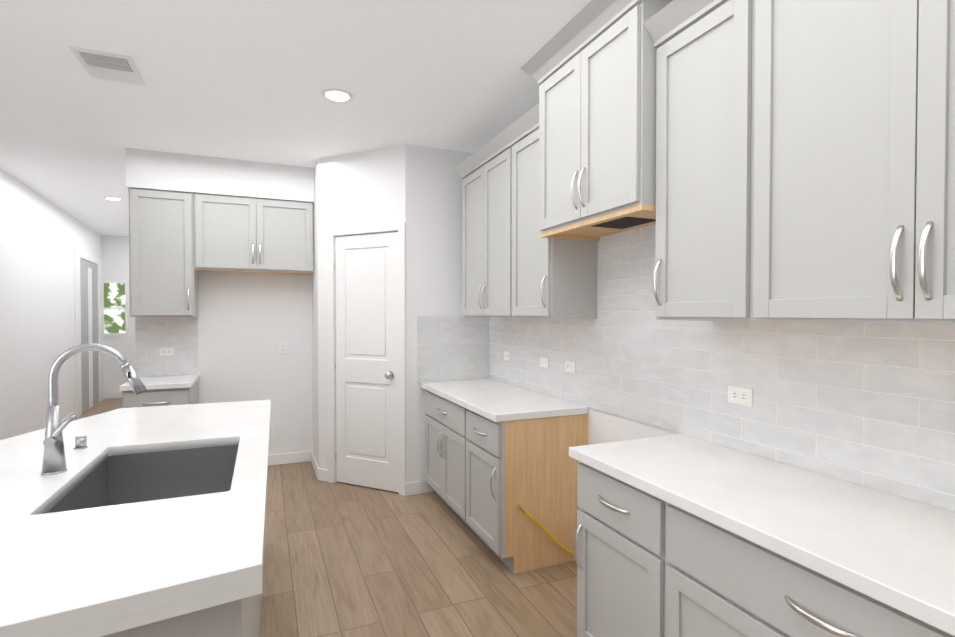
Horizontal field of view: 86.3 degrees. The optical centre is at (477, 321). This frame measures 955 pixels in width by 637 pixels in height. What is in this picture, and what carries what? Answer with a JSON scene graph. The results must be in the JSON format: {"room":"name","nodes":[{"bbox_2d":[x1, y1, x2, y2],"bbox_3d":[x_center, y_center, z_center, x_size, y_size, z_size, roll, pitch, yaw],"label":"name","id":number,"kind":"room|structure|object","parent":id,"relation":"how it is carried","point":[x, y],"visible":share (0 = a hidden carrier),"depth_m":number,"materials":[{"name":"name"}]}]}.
{"room":"kitchen","nodes":[
{"label":"kitchen","id":0,"kind":"room"},
{"bbox_2d":[0,169,100,439],"bbox_3d":[-4.571,-0.016,4.851,0.120,2.840,8.980,0,1,-27],"label":"wall","id":1,"kind":"structure","parent":0,"point":[41,237],"depth_m":5.62,"materials":[{"name":"white paint"}]},
{"bbox_2d":[61,412,74,423],"bbox_3d":[-4.057,1.364,4.002,0.493,0.105,6.950,0,1,-23],"label":"baseboard","id":2,"kind":"structure","parent":1,"relation":"attached to","point":[70,415],"depth_m":6.76,"materials":[{"name":"white"}]},
{"bbox_2d":[74,247,102,417],"bbox_3d":[-6.064,0.152,7.971,0.020,2.410,1.790,0,1,-27],"label":"door","id":3,"kind":"structure","parent":1,"relation":"attached to","point":[88,325],"depth_m":7.87,"materials":[{"name":"white wood"}]},
{"bbox_2d":[101,235,135,398],"bbox_3d":[-6.086,-0.079,9.078,2.310,2.840,0.120,0,1,-23],"label":"wall","id":4,"kind":"structure","parent":0,"point":[115,256],"depth_m":8.91,"materials":[{"name":"white paint"}]},
{"bbox_2d":[104,392,121,398],"bbox_3d":[-5.802,1.288,9.145,1.510,0.105,0.013,0,1,-23],"label":"baseboard","id":5,"kind":"structure","parent":4,"relation":"attached to","point":[107,395],"depth_m":8.90,"materials":[{"name":"white wood"}]},
{"bbox_2d":[102,280,128,335],"bbox_3d":[-6.333,-0.231,8.890,0.410,0.970,0.030,0,1,-23],"label":"window","id":6,"kind":"structure","parent":4,"relation":"in","point":[115,307],"depth_m":8.90,"materials":[{"name":"white"}]},
{"bbox_2d":[148,272,312,454],"bbox_3d":[-1.738,-0.021,5.125,2.840,2.840,0.120,0,1,-23],"label":"wall","id":7,"kind":"structure","parent":0,"point":[248,323],"depth_m":4.92,"materials":[{"name":"white paint"}]},
{"bbox_2d":[128,188,198,316],"bbox_3d":[-2.697,-0.576,4.468,0.545,1.070,0.330,0,1,-23],"label":"upper cabinet","id":8,"kind":"object","parent":7,"relation":"attached to","point":[178,241],"depth_m":4.31,"materials":[{"name":"grey paint"}]},
{"bbox_2d":[135,317,198,376],"bbox_3d":[-2.805,0.224,4.611,0.493,0.535,0.008,0,1,-23],"label":"backsplash","id":9,"kind":"structure","parent":7,"relation":"attached to","point":[152,334],"depth_m":4.60,"materials":[{"name":"tile"}]},
{"bbox_2d":[159,347,173,355],"bbox_3d":[-2.807,0.272,4.602,0.116,0.072,0.007,0,1,-23],"label":"outlet","id":10,"kind":"object","parent":9,"relation":"attached to","point":[166,351],"visible":1,"depth_m":4.60,"materials":[{"name":"white plastic"}]},
{"bbox_2d":[192,193,313,274],"bbox_3d":[-2.054,-0.787,4.735,0.991,0.655,0.330,0,1,-23],"label":"upper cabinet","id":11,"kind":"object","parent":7,"relation":"attached to","point":[231,234],"depth_m":4.57,"materials":[{"name":"grey paint"}]},
{"bbox_2d":[270,423,273,434],"bbox_3d":[-2.018,1.052,4.954,0.072,0.116,0.007,0,1,-23],"label":"outlet","id":12,"kind":"object","parent":7,"relation":"attached to","point":[272,424],"depth_m":4.96,"materials":[{"name":"white plastic"}]},
{"bbox_2d":[279,342,286,353],"bbox_3d":[-1.907,0.262,4.989,0.072,0.116,0.007,0,1,-23],"label":"outlet","id":13,"kind":"object","parent":7,"relation":"attached to","point":[282,347],"depth_m":4.99,"materials":[{"name":"white plastic"}]},
{"bbox_2d":[269,451,309,465],"bbox_3d":[-2.116,1.350,4.913,1.004,0.105,0.014,0,1,-23],"label":"baseboard","id":14,"kind":"structure","parent":7,"relation":"attached to","point":[304,456],"depth_m":5.02,"materials":[{"name":"white wood"}]},
{"bbox_2d":[0,0,590,235],"bbox_3d":[-2.427,-1.470,3.697,5.700,0.100,14.000,0,1,-23],"label":"ceiling","id":15,"kind":"structure","parent":0,"point":[248,80],"depth_m":3.00,"materials":[{"name":"white paint"}]},
{"bbox_2d":[69,46,145,85],"bbox_3d":[-2.028,-1.400,2.813,0.270,0.012,0.360,0,1,-23],"label":"ceiling vent","id":16,"kind":"object","parent":15,"relation":"in","point":[108,66],"visible":1,"depth_m":2.79,"materials":[{"name":"white metal"}]},
{"bbox_2d":[103,197,122,200],"bbox_3d":[-4.304,-1.450,6.021,0.190,0.008,0.190,0,1,-23],"label":"recessed light","id":17,"kind":"object","parent":15,"relation":"in","point":[114,198],"visible":0.98,"depth_m":6.00,"materials":[{"name":"white"}]},
{"bbox_2d":[126,148,313,202],"bbox_3d":[-2.275,-1.274,4.631,1.482,0.318,0.340,0,1,-23],"label":"wall","id":18,"kind":"structure","parent":15,"relation":"attached to","point":[162,171],"depth_m":4.45,"materials":[{"name":"white paint"}]},
{"bbox_2d":[322,89,352,101],"bbox_3d":[-0.874,-1.408,3.179,0.190,0.008,0.190,0,1,-23],"label":"recessed light","id":19,"kind":"object","parent":15,"relation":"in","point":[337,95],"visible":1,"depth_m":3.17,"materials":[{"name":"white"}]},
{"bbox_2d":[312,159,318,466],"bbox_3d":[-1.482,-0.016,4.823,0.110,2.840,0.635,0,1,-23],"label":"wall","id":20,"kind":"structure","parent":0,"point":[315,406],"depth_m":4.73,"materials":[{"name":"white paint"}]},
{"bbox_2d":[310,451,318,479],"bbox_3d":[-1.537,1.352,4.813,0.014,0.105,0.621,0,1,-23],"label":"baseboard","id":21,"kind":"structure","parent":20,"relation":"attached to","point":[312,458],"depth_m":4.78,"materials":[{"name":"white wood"}]},
{"bbox_2d":[74,398,576,636],"bbox_3d":[-2.427,1.460,3.740,5.700,0.080,14.000,0,1,-23],"label":"floor","id":22,"kind":"structure","parent":0,"point":[341,559],"depth_m":2.88,"materials":[{"name":"brown wood"}]},
{"bbox_2d":[56,443,259,636],"bbox_3d":[-1.454,1.009,1.924,1.290,0.875,2.560,0,1,-23],"label":"kitchen island","id":23,"kind":"object","parent":22,"relation":"on","point":[169,470],"depth_m":2.21,"materials":[{"name":"grey paint"}]},
{"bbox_2d":[0,400,270,636],"bbox_3d":[-1.454,0.565,1.917,1.290,0.067,2.560,0,1,-23],"label":"island countertop","id":24,"kind":"structure","parent":23,"relation":"on","point":[192,564],"depth_m":1.28,"materials":[{"name":"white stone"}]},
{"bbox_2d":[36,343,146,474],"bbox_3d":[-1.384,0.306,1.844,0.319,0.452,0.086,0,1,-23],"label":"faucet","id":25,"kind":"object","parent":24,"relation":"on","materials":[{"name":"silver metal"}]},
{"bbox_2d":[119,374,199,407],"bbox_3d":[-2.674,0.954,4.338,0.490,0.915,0.628,0,1,-23],"label":"base cabinet","id":26,"kind":"object","parent":22,"relation":"on","point":[172,390],"visible":0.29,"depth_m":4.11,"materials":[{"name":"grey paint"}]},
{"bbox_2d":[425,391,456,513],"bbox_3d":[0.026,0.982,3.836,0.594,0.875,1.008,0,1,-23],"label":"base cabinet","id":27,"kind":"object","parent":22,"relation":"on","point":[441,415],"depth_m":3.75,"materials":[{"name":"grey paint"}]},
{"bbox_2d":[457,407,588,573],"bbox_3d":[0.280,0.991,3.231,0.594,0.875,0.584,0,1,-23],"label":"base cabinet","id":28,"kind":"object","parent":22,"relation":"on","point":[496,453],"depth_m":2.97,"materials":[{"name":"grey paint"}]},
{"bbox_2d":[421,379,588,422],"bbox_3d":[0.102,0.526,3.612,0.622,0.040,1.453,0,1,-23],"label":"countertop","id":29,"kind":"structure","parent":28,"relation":"on","point":[493,400],"depth_m":3.33,"materials":[{"name":"white stone"}]},
{"bbox_2d":[573,462,640,636],"bbox_3d":[0.799,1.009,1.998,0.594,0.875,0.580,0,1,-23],"label":"base cabinet","id":30,"kind":"object","parent":22,"relation":"on","point":[607,538],"depth_m":1.96,"materials":[{"name":"grey paint"}]},
{"bbox_2d":[641,494,948,636],"bbox_3d":[1.086,1.019,1.316,0.594,0.875,1.180,0,1,-23],"label":"base cabinet","id":31,"kind":"object","parent":22,"relation":"on","point":[679,535],"depth_m":1.43,"materials":[{"name":"grey paint"}]},
{"bbox_2d":[569,434,954,636],"bbox_3d":[1.133,0.563,1.162,0.622,0.040,2.392,0,1,-23],"label":"countertop","id":32,"kind":"structure","parent":31,"relation":"on","point":[895,551],"depth_m":1.42,"materials":[{"name":"white stone"}]},
{"bbox_2d":[318,144,404,469],"bbox_3d":[-0.972,-0.009,4.362,0.919,2.840,0.110,0,1,25],"label":"wall","id":33,"kind":"structure","parent":0,"point":[362,188],"depth_m":4.35,"materials":[{"name":"white paint"}]},
{"bbox_2d":[318,468,406,495],"bbox_3d":[-0.995,1.359,4.324,0.936,0.105,0.014,0,1,25],"label":"baseboard","id":34,"kind":"structure","parent":33,"relation":"attached to","point":[322,474],"depth_m":4.49,"materials":[{"name":"white"}]},
{"bbox_2d":[327,223,405,495],"bbox_3d":[-0.920,0.307,4.333,0.800,2.209,0.127,0,1,25],"label":"door frame","id":35,"kind":"structure","parent":33,"relation":"attached to","point":[399,228],"depth_m":4.22,"materials":[{"name":"white wood"}]},
{"bbox_2d":[334,232,398,492],"bbox_3d":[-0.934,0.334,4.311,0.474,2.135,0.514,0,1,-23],"label":"pantry door","id":36,"kind":"structure","parent":33,"relation":"in","point":[366,367],"depth_m":4.29,"materials":[{"name":"white wood"}]},
{"bbox_2d":[405,144,475,492],"bbox_3d":[-0.259,-0.008,4.310,0.744,2.840,0.110,0,1,-23],"label":"wall","id":37,"kind":"structure","parent":0,"point":[433,200],"depth_m":4.18,"materials":[{"name":"white paint"}]},
{"bbox_2d":[416,317,486,382],"bbox_3d":[-0.210,0.229,4.270,0.628,0.535,0.008,0,1,-23],"label":"backsplash","id":38,"kind":"structure","parent":37,"relation":"attached to","point":[447,348],"depth_m":4.26,"materials":[{"name":"tile"}]},
{"bbox_2d":[588,407,679,444],"bbox_3d":[1.171,0.025,2.026,0.120,2.840,8.090,0,1,-23],"label":"wall","id":39,"kind":"structure","parent":0,"point":[604,427],"depth_m":2.84,"materials":[{"name":"white paint"}]},
{"bbox_2d":[461,132,504,317],"bbox_3d":[0.209,-0.628,3.717,0.330,1.195,0.949,0,1,-23],"label":"upper cabinet","id":40,"kind":"object","parent":39,"relation":"attached to","point":[483,175],"depth_m":3.68,"materials":[{"name":"grey paint"}]},
{"bbox_2d":[518,505,573,554],"bbox_3d":[0.474,1.232,2.911,0.496,0.401,0.124,0,1,-23],"label":"gas line","id":41,"kind":"object","parent":39,"relation":"attached to","point":[540,525],"visible":0.69,"depth_m":2.92,"materials":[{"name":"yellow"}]},
{"bbox_2d":[501,112,599,317],"bbox_3d":[0.446,-0.619,3.154,0.330,1.195,0.550,0,1,-23],"label":"upper cabinet","id":42,"kind":"object","parent":39,"relation":"attached to","point":[542,276],"depth_m":3.04,"materials":[{"name":"grey paint"}]},
{"bbox_2d":[533,0,676,239],"bbox_3d":[0.678,-0.942,2.503,0.404,0.919,0.818,0,1,-23],"label":"upper cabinet","id":43,"kind":"object","parent":39,"relation":"attached to","point":[593,114],"depth_m":2.33,"materials":[{"name":"grey paint"}]},
{"bbox_2d":[649,0,724,320],"bbox_3d":[0.971,-0.601,1.905,0.330,1.195,0.520,0,1,-23],"label":"upper cabinet","id":44,"kind":"object","parent":39,"relation":"attached to","point":[687,212],"depth_m":1.91,"materials":[{"name":"grey paint"}]},
{"bbox_2d":[487,224,954,511],"bbox_3d":[1.389,0.038,1.332,0.002,1.004,6.642,0,1,-23],"label":"backsplash","id":45,"kind":"structure","parent":39,"relation":"attached to","point":[871,405],"depth_m":1.99,"materials":[{"name":"tile"}]},
{"bbox_2d":[504,351,509,360],"bbox_3d":[0.234,0.275,4.071,0.007,0.072,0.116,0,1,-23],"label":"outlet","id":46,"kind":"object","parent":45,"relation":"attached to","point":[506,354],"depth_m":4.06,"materials":[{"name":"white plastic"}]},
{"bbox_2d":[540,356,548,367],"bbox_3d":[0.463,0.283,3.527,0.006,0.072,0.116,0,1,-23],"label":"outlet","id":47,"kind":"object","parent":45,"relation":"attached to","point":[544,361],"depth_m":3.52,"materials":[{"name":"white plastic"}]},
{"bbox_2d":[565,360,574,372],"bbox_3d":[0.587,0.288,3.233,0.007,0.072,0.116,0,1,-23],"label":"outlet","id":48,"kind":"object","parent":45,"relation":"attached to","point":[569,365],"depth_m":3.23,"materials":[{"name":"white plastic"}]},
{"bbox_2d":[728,385,752,406],"bbox_3d":[1.072,0.305,2.080,0.007,0.072,0.116,0,1,-23],"label":"outlet","id":49,"kind":"object","parent":45,"relation":"attached to","point":[740,396],"depth_m":2.08,"materials":[{"name":"white plastic"}]},
{"bbox_2d":[725,0,954,324],"bbox_3d":[1.223,-0.592,1.306,0.330,1.195,1.059,0,1,-23],"label":"upper cabinet","id":50,"kind":"object","parent":39,"relation":"attached to","point":[773,160],"depth_m":1.42,"materials":[{"name":"grey paint"}]}
]}

